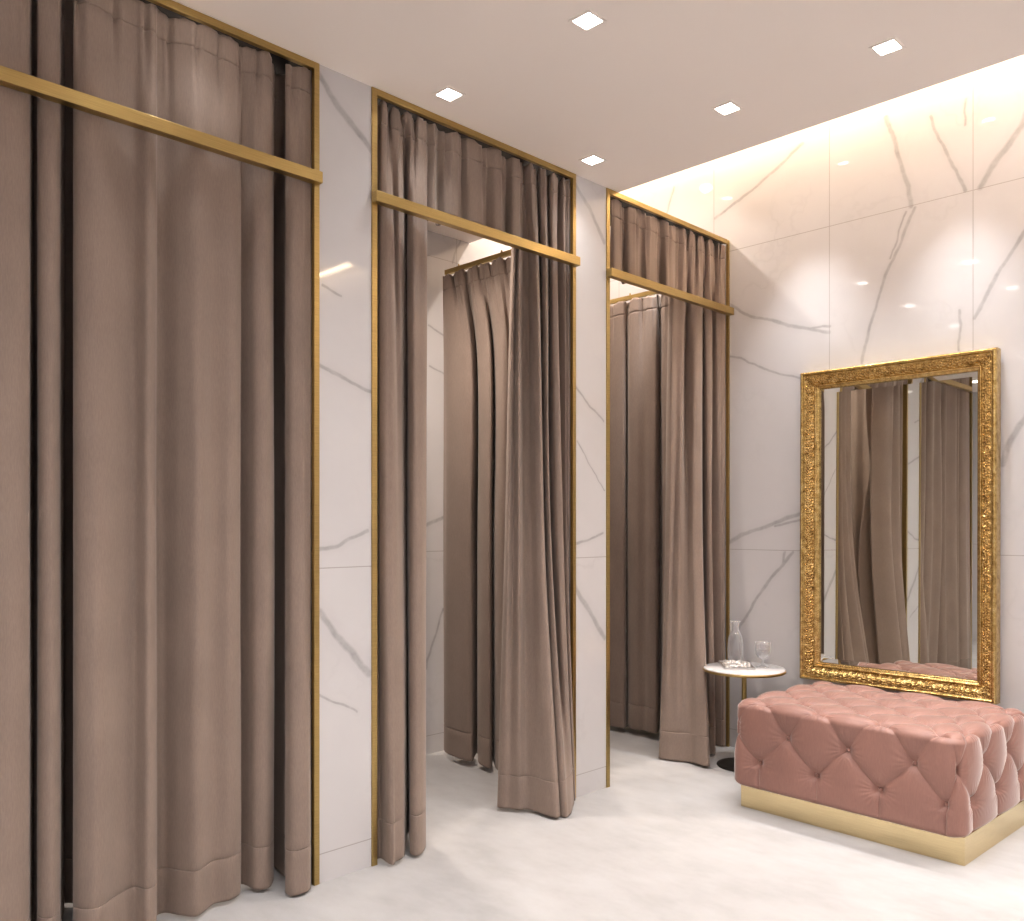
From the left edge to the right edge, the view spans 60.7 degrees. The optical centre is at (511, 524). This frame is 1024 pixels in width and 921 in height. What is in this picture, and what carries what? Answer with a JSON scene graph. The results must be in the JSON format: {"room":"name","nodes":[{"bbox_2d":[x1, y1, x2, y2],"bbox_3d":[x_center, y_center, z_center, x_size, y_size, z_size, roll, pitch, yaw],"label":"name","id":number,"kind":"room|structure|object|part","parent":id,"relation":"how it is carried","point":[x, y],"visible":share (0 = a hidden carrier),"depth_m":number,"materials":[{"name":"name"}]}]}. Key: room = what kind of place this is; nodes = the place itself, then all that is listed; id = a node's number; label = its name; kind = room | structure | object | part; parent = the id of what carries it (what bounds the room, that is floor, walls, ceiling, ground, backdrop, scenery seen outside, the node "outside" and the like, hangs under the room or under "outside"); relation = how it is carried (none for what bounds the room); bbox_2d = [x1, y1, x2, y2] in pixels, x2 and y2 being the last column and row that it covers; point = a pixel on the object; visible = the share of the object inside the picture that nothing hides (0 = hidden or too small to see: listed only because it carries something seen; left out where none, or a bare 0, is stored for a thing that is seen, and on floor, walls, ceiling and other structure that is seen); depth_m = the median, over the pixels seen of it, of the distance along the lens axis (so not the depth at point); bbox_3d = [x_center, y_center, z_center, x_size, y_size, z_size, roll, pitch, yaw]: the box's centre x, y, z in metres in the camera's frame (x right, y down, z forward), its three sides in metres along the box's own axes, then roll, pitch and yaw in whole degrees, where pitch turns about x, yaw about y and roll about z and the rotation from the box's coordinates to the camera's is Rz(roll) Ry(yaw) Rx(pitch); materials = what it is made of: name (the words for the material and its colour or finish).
{"room":"clothing store","nodes":[
{"label":"clothing store","id":0,"kind":"room"},
{"bbox_2d":[310,65,605,882],"bbox_3d":[-0.153,-0.185,3.787,1.646,2.970,0.100,0,0,-45],"label":"wall","id":1,"kind":"structure","parent":0,"point":[345,102],"depth_m":3.29,"materials":[{"name":"stone"}]},
{"bbox_2d":[0,0,322,885],"bbox_3d":[-1.208,-0.184,2.848,1.176,2.969,0.340,0,0,-45],"label":"door frame","id":2,"kind":"structure","parent":1,"relation":"attached to","point":[9,78],"depth_m":3.09,"materials":[{"name":"gold metal"}]},
{"bbox_2d":[0,0,64,920],"bbox_3d":[-1.447,-0.177,2.690,0.243,2.942,0.639,0,0,0],"label":"curtain","id":3,"kind":"object","parent":2,"relation":"hanging from","point":[32,32],"visible":0.99,"depth_m":2.54,"materials":[{"name":"beige fabric"}]},
{"bbox_2d":[64,0,310,920],"bbox_3d":[-1.146,-0.177,3.017,0.807,2.942,0.520,0,0,-45],"label":"curtain","id":4,"kind":"object","parent":2,"relation":"hanging from","point":[187,407],"visible":1,"depth_m":2.87,"materials":[{"name":"beige fabric"}]},
{"bbox_2d":[427,123,522,250],"bbox_3d":[-0.140,-1.454,3.815,0.628,0.396,0.125,0,0,-43],"label":"valance","id":5,"kind":"object","parent":1,"relation":"hanging from","point":[467,180],"visible":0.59,"depth_m":3.74,"materials":[{"name":"beige fabric"}]},
{"bbox_2d":[371,87,579,865],"bbox_3d":[-0.210,-0.184,3.842,1.186,2.969,0.340,0,0,-45],"label":"door frame","id":6,"kind":"structure","parent":1,"relation":"attached to","point":[378,197],"depth_m":3.56,"materials":[{"name":"gold metal"}]},
{"bbox_2d":[377,100,427,864],"bbox_3d":[-0.422,-0.178,3.520,0.181,2.942,0.408,0,0,17],"label":"curtain","id":7,"kind":"object","parent":6,"relation":"hanging from","point":[402,142],"visible":0.94,"depth_m":3.46,"materials":[{"name":"beige fabric"}]},
{"bbox_2d":[497,163,575,817],"bbox_3d":[0.121,-0.177,4.052,0.374,2.940,0.408,0,0,-45],"label":"curtain","id":8,"kind":"object","parent":6,"relation":"hanging from","point":[536,764],"visible":0.91,"depth_m":4.02,"materials":[{"name":"beige fabric"}]},
{"bbox_2d":[444,249,510,274],"bbox_3d":[-0.054,-1.420,4.588,0.024,0.040,0.895,0,0,-45],"label":"rail","id":9,"kind":"object","parent":1,"relation":"attached to","point":[507,253],"visible":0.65,"depth_m":4.70,"materials":[{"name":"gold metal"}]},
{"bbox_2d":[443,257,510,769],"bbox_3d":[-0.137,-0.063,4.698,0.165,2.678,0.702,0,0,-45],"label":"curtain","id":10,"kind":"object","parent":9,"relation":"hanging from","point":[476,300],"visible":0.8,"depth_m":4.69,"materials":[{"name":"beige fabric"}]},
{"bbox_2d":[610,199,686,303],"bbox_3d":[0.755,-1.454,4.698,0.778,0.396,0.092,0,0,-45],"label":"valance","id":11,"kind":"object","parent":1,"relation":"hanging from","point":[641,245],"visible":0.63,"depth_m":4.62,"materials":[{"name":"beige fabric"}]},
{"bbox_2d":[606,188,733,787],"bbox_3d":[0.776,-0.184,4.825,1.144,2.969,0.340,0,0,-45],"label":"door frame","id":12,"kind":"structure","parent":1,"relation":"attached to","point":[612,273],"depth_m":4.58,"materials":[{"name":"gold metal"}]},
{"bbox_2d":[659,230,725,766],"bbox_3d":[1.011,-0.177,4.972,0.319,2.943,0.567,0,0,23],"label":"curtain","id":13,"kind":"object","parent":12,"relation":"hanging from","point":[693,705],"visible":0.9,"depth_m":4.92,"materials":[{"name":"beige fabric"}]},
{"bbox_2d":[426,230,510,754],"bbox_3d":[-2.087,-0.510,3.461,7.130,3.620,0.150,0,0,-45],"label":"wall","id":14,"kind":"structure","parent":0,"point":[444,252],"depth_m":5.01,"materials":[{"name":"paint"}]},
{"bbox_2d":[610,291,657,304],"bbox_3d":[0.734,-1.420,5.440,0.024,0.040,0.990,0,0,-45],"label":"rail","id":15,"kind":"object","parent":14,"relation":"attached to","point":[647,293],"visible":0.23,"depth_m":5.42,"materials":[{"name":"gold metal"}]},
{"bbox_2d":[610,294,669,732],"bbox_3d":[0.776,-0.068,5.435,0.131,2.669,0.922,0,0,-45],"label":"curtain","id":16,"kind":"object","parent":15,"relation":"hanging from","point":[638,327],"visible":0.51,"depth_m":5.37,"materials":[{"name":"beige fabric"}]},
{"bbox_2d":[63,726,1023,920],"bbox_3d":[0.250,1.330,1.237,7.300,0.060,6.600,0,0,-45],"label":"floor","id":17,"kind":"structure","parent":0,"point":[667,840],"depth_m":3.33,"materials":[{"name":"white stone"}]},
{"bbox_2d":[703,662,785,771],"bbox_3d":[1.253,1.034,4.721,0.435,0.529,0.435,0,0,-45],"label":"side table","id":18,"kind":"object","parent":17,"relation":"on","point":[716,668],"visible":0.58,"depth_m":4.65,"materials":[{"name":"white stone"}]},
{"bbox_2d":[718,660,755,669],"bbox_3d":[1.225,0.764,4.777,0.165,0.010,0.252,0,0,6],"label":"serving tray","id":19,"kind":"object","parent":18,"relation":"on","point":[720,662],"visible":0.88,"depth_m":4.66,"materials":[{"name":"silver metal"}]},
{"bbox_2d":[727,620,742,661],"bbox_3d":[1.239,0.649,4.855,0.085,0.235,0.085,0,0,-45],"label":"glass carafe","id":20,"kind":"object","parent":19,"relation":"on","point":[731,621],"visible":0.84,"depth_m":4.85,"materials":[{"name":"clear glass"}]},
{"bbox_3d":[1.253,1.036,4.721,0.060,0.496,0.060,0,0,-45],"label":"stem","id":21,"kind":"part","parent":18,"relation":"part of","materials":[{"name":"gold metal"}]},
{"bbox_2d":[755,641,770,667],"bbox_3d":[1.361,0.702,4.747,0.086,0.136,0.086,0,0,-45],"label":"water goblet","id":22,"kind":"object","parent":18,"relation":"on","point":[755,641],"visible":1,"depth_m":4.74,"materials":[{"name":"clear glass"}]},
{"bbox_2d":[734,681,1023,865],"bbox_3d":[1.648,1.048,3.944,0.813,0.503,1.029,0,0,-43],"label":"tufted ottoman","id":23,"kind":"object","parent":17,"relation":"on","point":[919,773],"visible":1,"depth_m":3.63,"materials":[{"name":"pink fabric"}]},
{"bbox_2d":[173,0,1023,242],"bbox_3d":[-1.375,-1.695,2.003,6.080,0.050,3.220,0,0,-45],"label":"ceiling","id":24,"kind":"structure","parent":0,"point":[637,91],"depth_m":3.15,"materials":[{"name":"white paint"}]},
{"bbox_2d":[432,86,465,102],"bbox_3d":[-0.244,-1.669,3.392,0.092,0.003,0.092,0,0,-45],"label":"recessed light","id":25,"kind":"object","parent":24,"relation":"in","point":[448,94],"visible":1,"depth_m":3.39,"materials":[{"name":"white paint"}]},
{"bbox_2d":[568,9,606,31],"bbox_3d":[0.250,-1.669,2.897,0.092,0.003,0.092,0,0,-45],"label":"recessed light","id":26,"kind":"object","parent":24,"relation":"in","point":[588,20],"visible":1,"depth_m":2.89,"materials":[{"name":"white paint"}]},
{"bbox_2d":[578,154,606,165],"bbox_3d":[0.369,-1.669,4.003,0.092,0.003,0.092,0,0,-45],"label":"recessed light","id":27,"kind":"object","parent":24,"relation":"in","point":[593,159],"visible":1,"depth_m":4.00,"materials":[{"name":"white paint"}]},
{"bbox_2d":[711,101,743,116],"bbox_3d":[0.863,-1.669,3.507,0.092,0.003,0.092,0,0,-45],"label":"recessed light","id":28,"kind":"object","parent":24,"relation":"in","point":[730,107],"visible":1,"depth_m":3.50,"materials":[{"name":"white paint"}]},
{"bbox_2d":[869,37,905,57],"bbox_3d":[1.311,-1.669,3.057,0.092,0.003,0.092,0,0,-45],"label":"recessed light","id":29,"kind":"object","parent":24,"relation":"in","point":[892,45],"visible":1,"depth_m":3.06,"materials":[{"name":"white paint"}]},
{"bbox_2d":[610,55,1023,746],"bbox_3d":[2.775,-0.510,3.753,0.170,3.620,6.600,0,0,-45],"label":"wall","id":30,"kind":"structure","parent":0,"point":[891,230],"depth_m":4.65,"materials":[{"name":"stone"}]},
{"bbox_2d":[800,347,1000,703],"bbox_3d":[1.922,0.003,4.420,0.081,1.657,0.976,0,0,-44],"label":"framed mirror","id":31,"kind":"object","parent":30,"relation":"attached to","point":[900,460],"visible":1,"depth_m":4.39,"materials":[{"name":"gold metal"}]},
{"bbox_2d":[820,371,977,679],"bbox_3d":[1.939,0.004,4.437,0.012,1.471,0.790,0,0,-44],"label":"mirror glass","id":32,"kind":"object","parent":31,"relation":"attached to","point":[899,455],"depth_m":4.41,"materials":[{"name":"silver"}]}
]}

